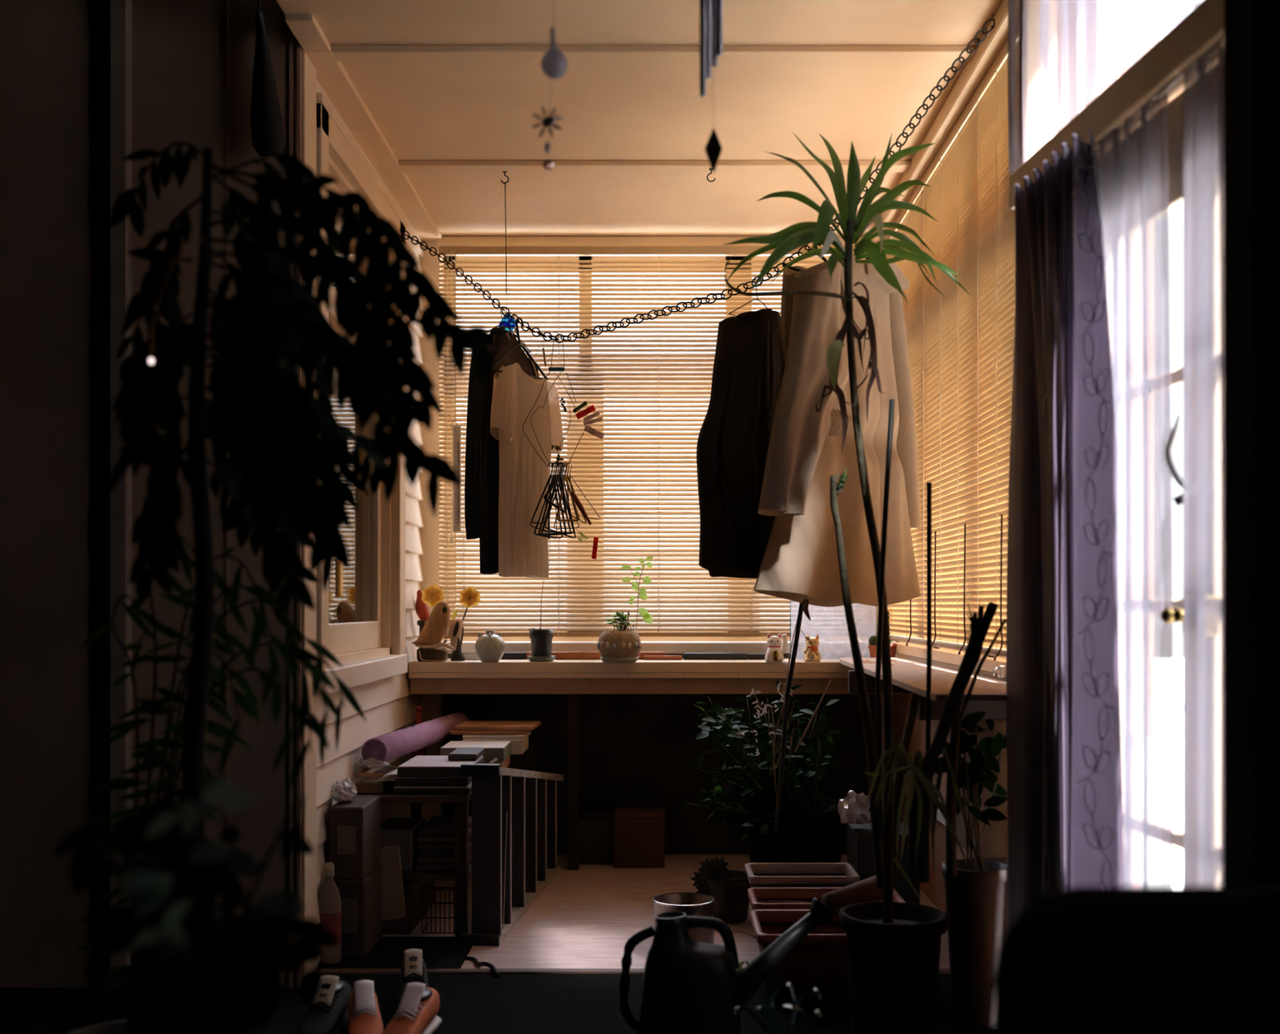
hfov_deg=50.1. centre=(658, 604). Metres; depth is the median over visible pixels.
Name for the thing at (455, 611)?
leaf
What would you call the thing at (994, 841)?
board
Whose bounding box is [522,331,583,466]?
wire hanger
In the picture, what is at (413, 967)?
sneaker
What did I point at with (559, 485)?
hanger
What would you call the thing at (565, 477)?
hanger
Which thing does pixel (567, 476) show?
hanger
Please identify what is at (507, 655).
box
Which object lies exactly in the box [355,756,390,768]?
bubble wrap
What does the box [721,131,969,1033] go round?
dracaena
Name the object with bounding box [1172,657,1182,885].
ground
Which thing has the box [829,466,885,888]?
cane
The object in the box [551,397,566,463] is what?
sprig
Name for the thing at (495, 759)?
stick
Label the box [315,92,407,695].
window
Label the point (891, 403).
stake
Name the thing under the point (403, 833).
carton
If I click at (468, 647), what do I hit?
window
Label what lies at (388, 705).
wall
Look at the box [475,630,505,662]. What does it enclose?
vase
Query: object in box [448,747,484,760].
box
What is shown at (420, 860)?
magazine stack
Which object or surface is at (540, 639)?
nursery pot
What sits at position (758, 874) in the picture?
planter
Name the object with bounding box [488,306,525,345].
hanger
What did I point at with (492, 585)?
blind
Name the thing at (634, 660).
saucer
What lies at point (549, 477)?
hanger
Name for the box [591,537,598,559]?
peg
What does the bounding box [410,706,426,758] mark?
bottle
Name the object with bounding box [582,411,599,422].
peg
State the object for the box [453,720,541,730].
folder
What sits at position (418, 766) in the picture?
flat box
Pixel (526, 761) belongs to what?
carton
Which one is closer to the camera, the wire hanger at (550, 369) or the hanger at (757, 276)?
the hanger at (757, 276)
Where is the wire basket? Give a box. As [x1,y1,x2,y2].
[421,880,454,933]
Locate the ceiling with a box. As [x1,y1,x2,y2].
[275,0,1003,236]
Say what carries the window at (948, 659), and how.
in the wall at (934, 890)
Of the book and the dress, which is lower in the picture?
the book
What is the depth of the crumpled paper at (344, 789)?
3.81 m
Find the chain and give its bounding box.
[400,18,995,343]
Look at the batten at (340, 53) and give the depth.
3.49 m
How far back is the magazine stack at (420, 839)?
4.06 m
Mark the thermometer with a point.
(456, 429)
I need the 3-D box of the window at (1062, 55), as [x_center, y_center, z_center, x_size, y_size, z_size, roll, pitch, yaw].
[0.825,-1.165,2.541,0.036,0.444,0.990,0,0,-5]
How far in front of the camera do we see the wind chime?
2.25 m
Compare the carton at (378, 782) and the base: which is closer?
the base
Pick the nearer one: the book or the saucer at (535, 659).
the book
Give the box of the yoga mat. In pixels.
[360,712,469,761]
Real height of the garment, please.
0.793 m
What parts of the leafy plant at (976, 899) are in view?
pot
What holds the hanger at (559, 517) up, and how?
hanging from the wire hanger at (550, 369)
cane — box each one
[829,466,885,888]
[945,701,963,876]
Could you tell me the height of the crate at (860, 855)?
0.314 m
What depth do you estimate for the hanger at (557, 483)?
4.25 m
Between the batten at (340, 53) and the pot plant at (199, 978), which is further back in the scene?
the batten at (340, 53)
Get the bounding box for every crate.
[579,812,614,864]
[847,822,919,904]
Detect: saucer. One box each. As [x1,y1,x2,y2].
[527,655,555,662]
[600,657,639,662]
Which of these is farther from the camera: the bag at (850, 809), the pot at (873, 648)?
the pot at (873, 648)
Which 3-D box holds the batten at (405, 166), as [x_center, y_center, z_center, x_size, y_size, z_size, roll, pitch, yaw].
[-0.007,-1.413,4.421,1.655,0.018,0.068,0,0,0]
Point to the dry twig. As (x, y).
(783, 695)
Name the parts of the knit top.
neck trim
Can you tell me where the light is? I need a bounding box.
[148,237,205,364]
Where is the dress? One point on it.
(523, 476)
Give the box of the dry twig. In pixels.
[735,618,831,799]
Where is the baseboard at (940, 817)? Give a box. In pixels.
[893,773,1008,863]
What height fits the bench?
0.786 m
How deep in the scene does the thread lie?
4.24 m
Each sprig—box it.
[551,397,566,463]
[575,527,587,543]
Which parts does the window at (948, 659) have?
frame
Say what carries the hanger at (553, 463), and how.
hanging from the wire hanger at (550, 369)
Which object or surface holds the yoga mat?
on the bubble wrap
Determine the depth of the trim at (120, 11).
3.44 m
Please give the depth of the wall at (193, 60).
3.48 m
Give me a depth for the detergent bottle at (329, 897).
3.67 m
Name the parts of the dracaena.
crown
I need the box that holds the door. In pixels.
[1008,0,1223,885]
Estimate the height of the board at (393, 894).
0.214 m
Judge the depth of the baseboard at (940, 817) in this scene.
4.23 m
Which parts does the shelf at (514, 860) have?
cord, rail, rail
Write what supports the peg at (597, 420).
hanging from the wire hanger at (550, 369)
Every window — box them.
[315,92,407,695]
[329,214,363,622]
[438,256,875,653]
[891,635,1006,681]
[1007,0,1203,175]
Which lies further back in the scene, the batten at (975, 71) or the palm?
the batten at (975, 71)
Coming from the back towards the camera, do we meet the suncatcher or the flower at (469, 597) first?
the flower at (469, 597)
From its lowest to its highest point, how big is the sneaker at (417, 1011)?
0.123 m
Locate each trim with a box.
[109,0,132,972]
[302,52,316,973]
[436,236,862,249]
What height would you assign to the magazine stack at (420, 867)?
0.019 m
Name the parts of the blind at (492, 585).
ladder cord, pull cord, ladder cord, ladder cord, head rail, rail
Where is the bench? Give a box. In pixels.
[408,655,902,870]
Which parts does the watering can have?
handle, handle, spout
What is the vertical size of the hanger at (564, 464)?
0.238 m
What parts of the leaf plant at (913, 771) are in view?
stem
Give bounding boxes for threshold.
[317,968,950,973]
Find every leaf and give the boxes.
[451,608,458,620]
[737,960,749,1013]
[802,598,810,621]
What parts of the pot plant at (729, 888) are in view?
pot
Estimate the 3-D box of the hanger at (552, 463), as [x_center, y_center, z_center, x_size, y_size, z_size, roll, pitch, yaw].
[-0.363,-0.329,4.233,0.080,0.216,0.019,0,0,16]
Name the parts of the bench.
leg, wooden strip, leg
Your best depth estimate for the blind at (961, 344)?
3.82 m
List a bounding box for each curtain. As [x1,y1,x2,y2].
[1006,125,1124,927]
[1064,93,1173,885]
[1182,44,1223,885]
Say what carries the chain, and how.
hanging from the hook
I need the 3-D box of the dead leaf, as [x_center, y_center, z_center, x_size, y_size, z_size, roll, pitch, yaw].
[0.379,0.015,3.499,0.022,0.058,0.003,0,0,0]
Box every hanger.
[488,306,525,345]
[488,317,548,380]
[489,312,531,352]
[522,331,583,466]
[529,462,554,532]
[530,462,552,524]
[533,462,557,538]
[533,463,563,538]
[537,463,566,535]
[540,462,575,536]
[542,462,567,512]
[542,462,571,533]
[544,463,576,537]
[553,465,579,529]
[556,462,579,521]
[564,462,586,523]
[567,462,600,519]
[568,476,591,524]
[728,275,767,318]
[783,244,827,271]
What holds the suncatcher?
hanging from the hook at (504, 172)
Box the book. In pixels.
[440,741,511,761]
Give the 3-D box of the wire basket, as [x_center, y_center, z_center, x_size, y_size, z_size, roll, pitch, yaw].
[-0.652,0.907,4.154,0.098,0.139,0.193,0,0,0]
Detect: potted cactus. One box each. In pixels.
[867,635,876,657]
[888,611,897,657]
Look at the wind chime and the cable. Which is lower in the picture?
the cable
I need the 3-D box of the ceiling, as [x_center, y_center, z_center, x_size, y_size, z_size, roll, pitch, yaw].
[-0.095,-1.472,4.310,2.110,0.100,2.380,0,0,0]
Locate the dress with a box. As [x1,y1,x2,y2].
[489,362,563,577]
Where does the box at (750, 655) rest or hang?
on the bench
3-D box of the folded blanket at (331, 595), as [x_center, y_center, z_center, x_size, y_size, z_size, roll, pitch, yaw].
[-1.370,-0.013,4.794,0.301,0.064,0.841,0,0,0]
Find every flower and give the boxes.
[421,584,444,607]
[458,586,480,620]
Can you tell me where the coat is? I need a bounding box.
[753,253,920,607]
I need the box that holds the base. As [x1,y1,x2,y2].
[320,936,473,968]
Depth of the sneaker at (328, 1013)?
3.07 m
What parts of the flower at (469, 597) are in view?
stem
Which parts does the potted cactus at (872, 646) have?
stem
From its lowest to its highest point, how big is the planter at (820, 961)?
0.173 m
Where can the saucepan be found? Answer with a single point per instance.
(694, 904)
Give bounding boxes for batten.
[330,45,976,62]
[398,160,911,172]
[871,0,1008,243]
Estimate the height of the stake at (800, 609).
0.721 m
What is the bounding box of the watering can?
[619,897,834,1033]
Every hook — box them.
[500,171,508,183]
[706,168,715,182]
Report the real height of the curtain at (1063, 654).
1.827 m
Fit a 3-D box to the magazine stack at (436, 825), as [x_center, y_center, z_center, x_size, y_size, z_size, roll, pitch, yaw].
[-0.646,0.678,4.193,0.131,0.019,0.254,0,0,0]
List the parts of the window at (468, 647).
sill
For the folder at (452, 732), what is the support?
on the envelope
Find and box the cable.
[464,956,500,977]
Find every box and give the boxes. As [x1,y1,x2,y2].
[382,880,435,934]
[393,781,471,794]
[395,776,471,786]
[397,755,484,777]
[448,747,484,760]
[484,755,510,768]
[500,652,527,659]
[683,652,747,659]
[747,653,765,659]
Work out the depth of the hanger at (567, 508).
4.27 m
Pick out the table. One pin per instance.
(470, 1003)
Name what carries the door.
in the wall at (1251, 28)
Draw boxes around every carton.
[328,795,380,879]
[333,864,382,958]
[355,767,398,794]
[380,817,425,871]
[506,737,536,771]
[613,807,664,868]
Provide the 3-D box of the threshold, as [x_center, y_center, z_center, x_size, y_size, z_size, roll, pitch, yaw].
[0.025,0.974,3.623,1.950,0.012,0.035,0,0,0]
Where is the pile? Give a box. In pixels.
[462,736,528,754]
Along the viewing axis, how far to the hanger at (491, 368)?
4.35 m
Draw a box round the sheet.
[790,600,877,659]
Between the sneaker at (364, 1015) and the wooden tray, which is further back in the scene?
the wooden tray
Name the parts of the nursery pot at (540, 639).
stem, pot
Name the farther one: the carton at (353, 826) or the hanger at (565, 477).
the hanger at (565, 477)
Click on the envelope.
(464, 736)
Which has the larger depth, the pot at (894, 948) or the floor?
the floor
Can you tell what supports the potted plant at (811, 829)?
on the floor
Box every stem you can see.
[893,692,920,875]
[914,601,998,883]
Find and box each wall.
[0,0,302,988]
[316,80,423,964]
[419,240,894,823]
[442,693,866,854]
[893,75,1119,929]
[1223,0,1279,885]
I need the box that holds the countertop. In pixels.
[408,658,854,672]
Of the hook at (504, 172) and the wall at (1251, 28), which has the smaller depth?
the wall at (1251, 28)
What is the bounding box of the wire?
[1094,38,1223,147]
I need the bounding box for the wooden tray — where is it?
[526,651,664,659]
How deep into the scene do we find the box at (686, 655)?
5.14 m
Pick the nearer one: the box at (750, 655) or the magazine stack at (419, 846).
the magazine stack at (419, 846)
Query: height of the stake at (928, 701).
0.886 m
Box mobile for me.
[531,0,568,170]
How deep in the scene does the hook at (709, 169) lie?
4.42 m
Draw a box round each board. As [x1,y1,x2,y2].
[378,845,405,920]
[955,720,1008,858]
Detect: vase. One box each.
[443,620,465,661]
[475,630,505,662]
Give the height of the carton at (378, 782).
0.064 m
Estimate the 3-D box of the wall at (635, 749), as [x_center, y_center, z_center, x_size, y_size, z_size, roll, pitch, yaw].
[0.000,0.600,5.380,1.860,0.760,0.040,0,0,0]
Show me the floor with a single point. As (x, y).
(585, 917)
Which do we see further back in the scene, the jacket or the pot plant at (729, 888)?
the pot plant at (729, 888)
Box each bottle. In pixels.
[318,862,341,964]
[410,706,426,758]
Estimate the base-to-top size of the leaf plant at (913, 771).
0.327 m
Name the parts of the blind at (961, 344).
ladder cord, ladder cord, ladder cord, head rail, rail, ladder cord, ladder cord, ladder cord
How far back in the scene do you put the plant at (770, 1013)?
2.43 m
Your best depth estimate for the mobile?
2.25 m
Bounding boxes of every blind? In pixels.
[438,245,878,636]
[884,40,1015,661]
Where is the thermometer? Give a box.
[450,420,461,532]
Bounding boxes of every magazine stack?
[415,833,471,849]
[415,850,471,871]
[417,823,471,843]
[417,837,471,857]
[417,846,471,863]
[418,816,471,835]
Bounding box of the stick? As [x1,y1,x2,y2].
[489,757,497,764]
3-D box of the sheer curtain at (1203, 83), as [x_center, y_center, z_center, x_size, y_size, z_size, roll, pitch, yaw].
[0.843,0.040,2.112,0.023,1.760,0.132,0,0,-6]
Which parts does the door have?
frame, handle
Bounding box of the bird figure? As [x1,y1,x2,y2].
[415,590,429,633]
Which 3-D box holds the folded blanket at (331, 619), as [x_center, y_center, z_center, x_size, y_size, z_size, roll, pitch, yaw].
[-1.370,0.042,4.782,0.301,0.064,0.840,0,0,0]
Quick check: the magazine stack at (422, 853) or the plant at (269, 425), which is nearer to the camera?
the plant at (269, 425)
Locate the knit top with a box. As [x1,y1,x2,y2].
[488,328,538,445]
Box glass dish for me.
[463,653,479,659]
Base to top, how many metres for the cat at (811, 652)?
0.099 m
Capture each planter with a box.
[732,909,850,1002]
[744,862,859,888]
[747,887,906,910]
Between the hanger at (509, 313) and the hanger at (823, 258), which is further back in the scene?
the hanger at (509, 313)
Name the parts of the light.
bulb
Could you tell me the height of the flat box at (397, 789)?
0.021 m
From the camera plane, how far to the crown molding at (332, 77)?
3.98 m
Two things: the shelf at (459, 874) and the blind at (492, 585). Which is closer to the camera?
the shelf at (459, 874)
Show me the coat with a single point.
(800, 562)
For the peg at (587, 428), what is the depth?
4.23 m
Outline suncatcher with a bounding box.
[498,182,515,330]
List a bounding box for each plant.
[51,778,338,1033]
[106,141,496,842]
[672,680,844,862]
[690,856,750,924]
[735,982,822,1033]
[862,741,969,898]
[934,711,1008,1027]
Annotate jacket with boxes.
[696,308,785,578]
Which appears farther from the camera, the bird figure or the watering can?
the bird figure
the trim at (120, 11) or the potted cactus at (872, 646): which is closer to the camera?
the trim at (120, 11)
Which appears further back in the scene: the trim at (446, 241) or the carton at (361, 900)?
the trim at (446, 241)
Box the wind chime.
[699,0,722,173]
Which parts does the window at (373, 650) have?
sash, sash, sill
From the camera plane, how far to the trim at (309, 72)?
3.53 m
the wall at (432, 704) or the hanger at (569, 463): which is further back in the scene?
the wall at (432, 704)
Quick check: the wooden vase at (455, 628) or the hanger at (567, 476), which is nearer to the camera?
the hanger at (567, 476)
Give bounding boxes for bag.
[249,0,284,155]
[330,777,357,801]
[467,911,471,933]
[837,790,871,824]
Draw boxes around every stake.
[773,602,803,835]
[875,399,894,862]
[925,482,931,882]
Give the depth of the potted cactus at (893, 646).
5.09 m
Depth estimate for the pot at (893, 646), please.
5.09 m
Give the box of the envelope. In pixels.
[462,731,530,738]
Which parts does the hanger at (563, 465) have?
frame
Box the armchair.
[993,885,1279,1033]
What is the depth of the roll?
3.46 m
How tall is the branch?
0.464 m
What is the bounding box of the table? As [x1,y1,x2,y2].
[0,973,993,1033]
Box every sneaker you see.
[295,974,351,1033]
[346,979,383,1033]
[382,982,441,1033]
[394,948,429,1013]
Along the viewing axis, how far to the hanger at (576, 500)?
4.21 m
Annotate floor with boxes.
[318,854,950,968]
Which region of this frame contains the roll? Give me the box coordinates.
[821,875,882,917]
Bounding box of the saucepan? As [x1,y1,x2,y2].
[652,892,715,943]
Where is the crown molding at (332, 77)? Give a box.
[284,13,442,239]
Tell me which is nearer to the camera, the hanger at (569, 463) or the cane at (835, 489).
the cane at (835, 489)
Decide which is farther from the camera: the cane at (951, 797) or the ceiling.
the ceiling
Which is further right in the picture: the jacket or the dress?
the jacket
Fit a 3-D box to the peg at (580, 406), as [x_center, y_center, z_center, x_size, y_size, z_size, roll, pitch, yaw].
[-0.241,-0.608,4.231,0.046,0.036,0.017,0,0,0]
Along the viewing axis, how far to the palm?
2.23 m
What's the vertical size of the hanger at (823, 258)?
0.116 m
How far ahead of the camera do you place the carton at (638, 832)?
5.08 m
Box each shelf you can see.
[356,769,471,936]
[401,860,471,880]
[460,763,564,946]
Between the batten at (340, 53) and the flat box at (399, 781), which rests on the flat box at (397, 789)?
the flat box at (399, 781)
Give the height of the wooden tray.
0.027 m
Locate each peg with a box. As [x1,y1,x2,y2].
[542,347,546,366]
[572,400,587,413]
[575,404,595,419]
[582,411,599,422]
[582,417,602,426]
[583,425,604,439]
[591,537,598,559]
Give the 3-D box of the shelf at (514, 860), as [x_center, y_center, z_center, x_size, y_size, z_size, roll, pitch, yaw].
[-0.460,0.721,4.533,0.112,0.518,1.214,0,0,5]
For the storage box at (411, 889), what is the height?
0.150 m
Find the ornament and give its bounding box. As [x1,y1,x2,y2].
[412,601,454,662]
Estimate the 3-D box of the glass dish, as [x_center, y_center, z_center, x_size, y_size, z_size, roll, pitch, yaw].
[-0.678,0.199,5.150,0.100,0.020,0.060,0,0,0]
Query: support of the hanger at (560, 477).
hanging from the wire hanger at (550, 369)
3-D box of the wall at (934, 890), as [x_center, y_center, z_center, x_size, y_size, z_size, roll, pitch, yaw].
[0.975,-0.221,4.160,0.150,2.402,2.520,0,0,0]
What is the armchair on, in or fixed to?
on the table
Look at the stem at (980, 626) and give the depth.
2.91 m
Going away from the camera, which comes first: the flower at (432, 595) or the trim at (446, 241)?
the flower at (432, 595)
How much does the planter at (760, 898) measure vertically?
0.173 m
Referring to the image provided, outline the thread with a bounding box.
[534,338,567,364]
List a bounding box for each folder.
[449,729,529,734]
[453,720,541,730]
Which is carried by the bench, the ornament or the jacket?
the ornament
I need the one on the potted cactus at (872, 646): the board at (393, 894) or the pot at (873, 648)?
the pot at (873, 648)
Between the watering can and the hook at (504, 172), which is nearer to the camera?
the watering can
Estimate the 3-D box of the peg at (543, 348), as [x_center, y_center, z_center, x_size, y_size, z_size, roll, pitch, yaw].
[-0.351,-0.762,4.231,0.013,0.054,0.017,0,0,0]
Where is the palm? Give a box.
[65,535,366,1033]
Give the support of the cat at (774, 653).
on the bench
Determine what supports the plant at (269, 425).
on the table
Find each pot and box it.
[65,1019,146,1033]
[528,581,553,656]
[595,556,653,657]
[740,796,844,862]
[839,902,948,1033]
[867,644,876,657]
[889,643,897,657]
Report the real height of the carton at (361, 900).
0.212 m
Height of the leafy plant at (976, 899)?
0.729 m
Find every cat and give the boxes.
[764,632,787,662]
[802,634,821,661]
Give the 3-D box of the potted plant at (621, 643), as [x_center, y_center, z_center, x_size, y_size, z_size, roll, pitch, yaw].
[-0.136,0.015,4.908,0.175,0.371,0.164,0,0,-39]
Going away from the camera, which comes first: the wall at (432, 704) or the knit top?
the knit top
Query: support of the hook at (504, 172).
attached to the batten at (405, 166)
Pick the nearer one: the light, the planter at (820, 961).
the light

